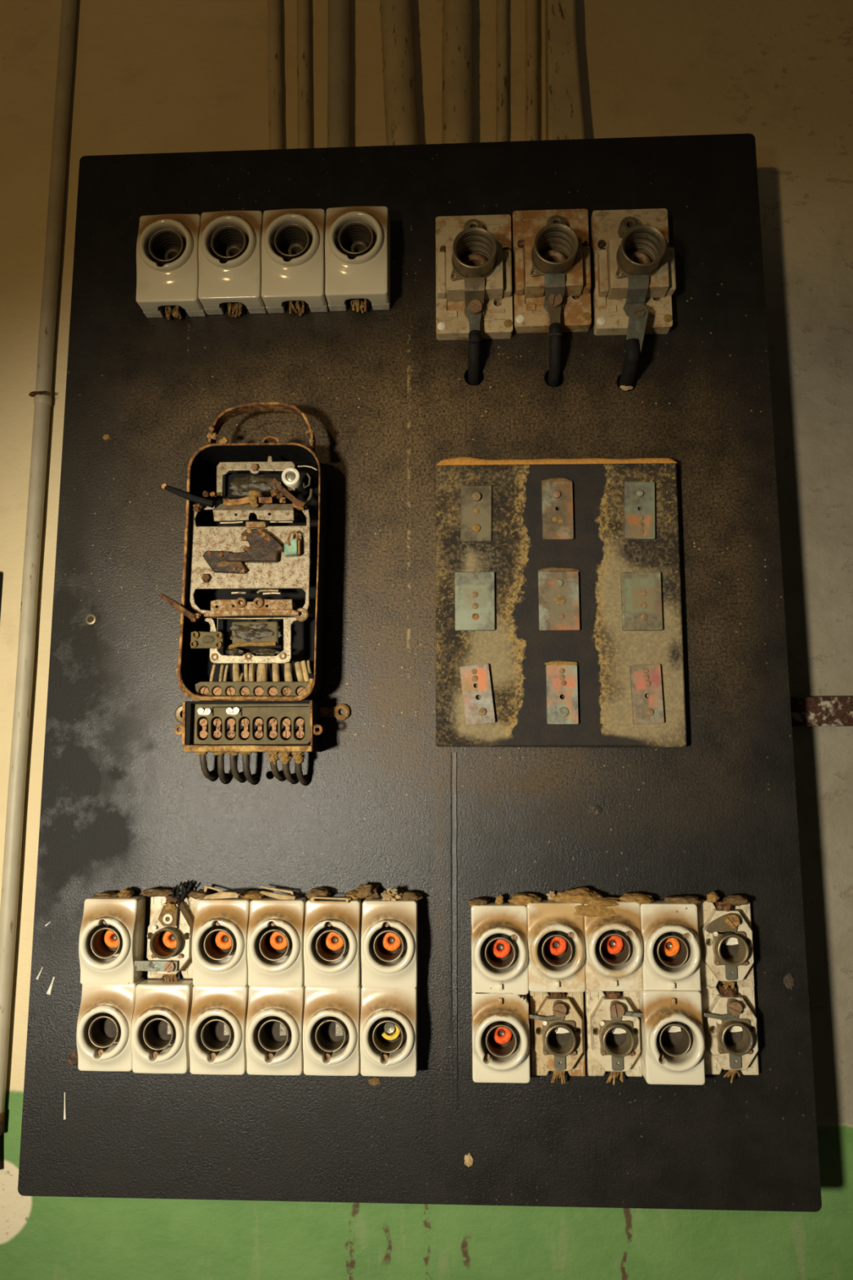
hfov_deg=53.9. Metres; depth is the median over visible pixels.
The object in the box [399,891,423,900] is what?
mound
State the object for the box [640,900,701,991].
holder
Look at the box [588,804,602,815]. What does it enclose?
flake
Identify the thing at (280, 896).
chip
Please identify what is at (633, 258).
holder
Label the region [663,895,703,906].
mound
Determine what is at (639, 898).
mound
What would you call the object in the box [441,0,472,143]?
conduit
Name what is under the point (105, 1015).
holder
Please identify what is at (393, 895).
crumb
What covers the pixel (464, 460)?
drift
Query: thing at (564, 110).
pipe
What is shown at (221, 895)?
chip
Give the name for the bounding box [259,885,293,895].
wood splinter
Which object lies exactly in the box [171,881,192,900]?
tuft
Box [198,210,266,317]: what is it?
holder
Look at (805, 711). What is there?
bar
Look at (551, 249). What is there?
holder
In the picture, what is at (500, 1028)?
holder
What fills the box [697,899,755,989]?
holder
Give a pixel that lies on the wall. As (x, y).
(148, 76)
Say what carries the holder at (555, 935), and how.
attached to the panel
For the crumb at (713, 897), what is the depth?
0.74 m
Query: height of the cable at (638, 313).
0.071 m
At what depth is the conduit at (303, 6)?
0.95 m
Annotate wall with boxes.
[0,0,852,1279]
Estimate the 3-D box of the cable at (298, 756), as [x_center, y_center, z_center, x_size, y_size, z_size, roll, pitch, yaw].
[-0.116,0.115,0.776,0.012,0.037,0.042,0,-8,2]
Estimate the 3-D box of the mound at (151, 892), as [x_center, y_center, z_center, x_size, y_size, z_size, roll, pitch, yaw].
[-0.244,0.229,0.763,0.032,0.008,0.023,0,-8,2]
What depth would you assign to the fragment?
0.74 m
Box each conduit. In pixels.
[267,0,282,149]
[296,0,310,148]
[327,0,349,147]
[379,0,417,145]
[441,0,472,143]
[495,0,507,142]
[524,0,537,141]
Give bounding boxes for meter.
[159,402,350,752]
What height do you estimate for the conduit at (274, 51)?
0.334 m
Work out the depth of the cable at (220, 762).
0.76 m
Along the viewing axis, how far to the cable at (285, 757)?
0.76 m
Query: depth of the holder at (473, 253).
0.82 m
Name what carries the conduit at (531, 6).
attached to the wall
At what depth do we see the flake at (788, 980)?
0.74 m
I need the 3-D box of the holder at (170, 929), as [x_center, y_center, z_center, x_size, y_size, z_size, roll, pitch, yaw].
[-0.233,0.270,0.752,0.053,0.078,0.032,0,-8,2]
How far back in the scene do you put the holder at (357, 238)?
0.82 m
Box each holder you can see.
[75,977,144,1071]
[78,895,146,984]
[130,978,194,1073]
[133,893,199,982]
[135,213,206,319]
[188,983,249,1075]
[191,896,252,986]
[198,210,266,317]
[245,982,305,1075]
[247,897,307,986]
[261,208,328,315]
[302,981,362,1075]
[303,897,362,987]
[324,205,390,313]
[360,897,417,987]
[360,986,417,1076]
[435,214,512,340]
[471,902,528,995]
[471,991,530,1083]
[511,208,591,333]
[526,899,585,992]
[529,991,585,1084]
[583,900,643,991]
[585,987,643,1084]
[590,208,676,335]
[639,989,705,1084]
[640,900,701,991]
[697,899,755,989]
[700,983,759,1083]
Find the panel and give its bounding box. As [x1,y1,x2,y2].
[17,133,822,1212]
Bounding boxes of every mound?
[91,891,118,898]
[116,887,134,897]
[140,888,173,897]
[187,889,212,899]
[239,889,266,899]
[306,887,331,899]
[344,889,363,899]
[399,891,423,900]
[467,897,490,906]
[507,893,542,906]
[619,892,654,903]
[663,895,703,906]
[723,894,750,906]
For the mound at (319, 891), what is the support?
on the holder at (332, 932)
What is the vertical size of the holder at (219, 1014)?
0.074 m
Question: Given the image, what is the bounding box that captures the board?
[435,460,686,747]
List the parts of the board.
contact plate, contact plate, contact plate, contact plate, contact plate, contact plate, contact plate, contact plate, contact plate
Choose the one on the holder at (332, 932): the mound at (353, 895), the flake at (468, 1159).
the mound at (353, 895)
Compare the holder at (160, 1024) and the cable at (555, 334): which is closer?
the holder at (160, 1024)
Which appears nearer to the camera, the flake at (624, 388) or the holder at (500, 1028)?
the holder at (500, 1028)
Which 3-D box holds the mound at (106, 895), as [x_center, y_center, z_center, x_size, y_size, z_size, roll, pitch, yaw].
[-0.291,0.233,0.764,0.025,0.006,0.022,0,-8,2]
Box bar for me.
[790,697,852,726]
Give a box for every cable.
[195,751,218,780]
[213,751,231,782]
[226,751,246,781]
[240,751,259,783]
[266,751,285,780]
[278,751,298,782]
[292,751,311,784]
[466,305,481,385]
[546,298,562,386]
[617,302,648,391]
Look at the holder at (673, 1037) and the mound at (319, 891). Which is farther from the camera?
the mound at (319, 891)
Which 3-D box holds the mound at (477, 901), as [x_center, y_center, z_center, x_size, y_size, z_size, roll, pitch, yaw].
[0.047,0.235,0.749,0.021,0.009,0.021,0,-8,2]
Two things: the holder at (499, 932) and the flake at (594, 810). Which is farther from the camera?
the flake at (594, 810)
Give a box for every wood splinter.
[204,885,226,892]
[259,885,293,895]
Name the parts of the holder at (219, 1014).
contact plate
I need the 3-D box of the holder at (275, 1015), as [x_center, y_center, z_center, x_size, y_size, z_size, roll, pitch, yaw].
[-0.132,0.341,0.736,0.048,0.074,0.035,0,-8,2]
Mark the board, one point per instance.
(559, 619)
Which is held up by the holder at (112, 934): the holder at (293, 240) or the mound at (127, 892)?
the mound at (127, 892)
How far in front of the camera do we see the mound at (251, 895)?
0.75 m
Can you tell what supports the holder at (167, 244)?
attached to the panel
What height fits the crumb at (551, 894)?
0.009 m
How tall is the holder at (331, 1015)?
0.074 m
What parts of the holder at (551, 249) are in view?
moulding, moulding, moulding, moulding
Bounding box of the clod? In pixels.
[355,883,379,899]
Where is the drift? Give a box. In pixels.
[436,456,676,465]
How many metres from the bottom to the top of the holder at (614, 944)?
0.075 m
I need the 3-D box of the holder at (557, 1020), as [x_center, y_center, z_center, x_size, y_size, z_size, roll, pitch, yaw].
[0.114,0.345,0.728,0.049,0.079,0.030,0,-8,2]
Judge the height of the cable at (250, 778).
0.036 m
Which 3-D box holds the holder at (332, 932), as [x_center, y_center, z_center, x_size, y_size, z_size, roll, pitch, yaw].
[-0.083,0.269,0.744,0.048,0.074,0.035,0,-8,2]
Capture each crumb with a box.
[380,888,402,901]
[494,895,503,904]
[546,891,555,900]
[706,891,720,902]
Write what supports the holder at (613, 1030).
attached to the panel
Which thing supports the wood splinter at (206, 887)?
on the holder at (220, 926)
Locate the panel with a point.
(384, 400)
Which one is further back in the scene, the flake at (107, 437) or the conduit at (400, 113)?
the conduit at (400, 113)
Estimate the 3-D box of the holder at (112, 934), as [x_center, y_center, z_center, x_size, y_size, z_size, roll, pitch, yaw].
[-0.283,0.270,0.753,0.048,0.074,0.035,0,-8,2]
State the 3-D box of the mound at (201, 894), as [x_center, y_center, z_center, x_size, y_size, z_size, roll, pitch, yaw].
[-0.206,0.231,0.761,0.021,0.008,0.021,0,-8,2]
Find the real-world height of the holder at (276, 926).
0.074 m
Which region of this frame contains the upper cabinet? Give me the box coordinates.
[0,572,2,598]
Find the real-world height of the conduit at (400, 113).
0.329 m
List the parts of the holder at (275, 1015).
contact plate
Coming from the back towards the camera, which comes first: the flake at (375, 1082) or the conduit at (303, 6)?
the conduit at (303, 6)
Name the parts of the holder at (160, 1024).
contact plate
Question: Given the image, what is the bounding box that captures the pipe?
[0,0,76,1134]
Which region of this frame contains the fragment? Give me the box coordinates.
[310,896,349,902]
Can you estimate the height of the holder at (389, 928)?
0.074 m
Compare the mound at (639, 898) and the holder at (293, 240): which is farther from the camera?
the holder at (293, 240)
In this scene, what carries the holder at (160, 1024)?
attached to the panel
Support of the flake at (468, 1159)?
attached to the panel
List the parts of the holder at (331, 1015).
contact plate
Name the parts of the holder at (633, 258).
moulding, moulding, moulding, moulding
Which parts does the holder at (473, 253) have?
moulding, moulding, moulding, moulding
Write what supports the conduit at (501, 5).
attached to the wall
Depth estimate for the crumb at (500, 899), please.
0.75 m
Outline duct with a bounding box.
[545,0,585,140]
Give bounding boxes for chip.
[203,891,239,898]
[259,890,295,899]
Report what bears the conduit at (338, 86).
attached to the wall
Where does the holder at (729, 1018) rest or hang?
attached to the panel
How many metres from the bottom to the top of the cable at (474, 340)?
0.073 m
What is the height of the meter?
0.326 m
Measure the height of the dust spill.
0.026 m
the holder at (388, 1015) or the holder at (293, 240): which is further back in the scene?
the holder at (293, 240)
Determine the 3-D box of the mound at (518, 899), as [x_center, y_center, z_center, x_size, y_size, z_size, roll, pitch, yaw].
[0.089,0.232,0.748,0.032,0.012,0.023,0,-8,2]
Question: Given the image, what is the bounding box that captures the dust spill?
[552,887,641,916]
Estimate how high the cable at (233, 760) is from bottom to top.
0.034 m
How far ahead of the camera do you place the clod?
0.75 m
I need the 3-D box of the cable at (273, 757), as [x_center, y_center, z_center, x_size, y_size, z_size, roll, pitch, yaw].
[-0.139,0.113,0.778,0.014,0.033,0.042,0,-8,2]
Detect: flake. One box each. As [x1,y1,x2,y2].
[102,434,110,439]
[368,1076,382,1085]
[464,1153,473,1167]
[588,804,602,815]
[619,385,633,391]
[783,973,795,989]
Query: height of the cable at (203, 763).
0.033 m
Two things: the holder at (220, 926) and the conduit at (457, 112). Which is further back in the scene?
the conduit at (457, 112)
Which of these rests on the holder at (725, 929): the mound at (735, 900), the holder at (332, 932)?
the mound at (735, 900)

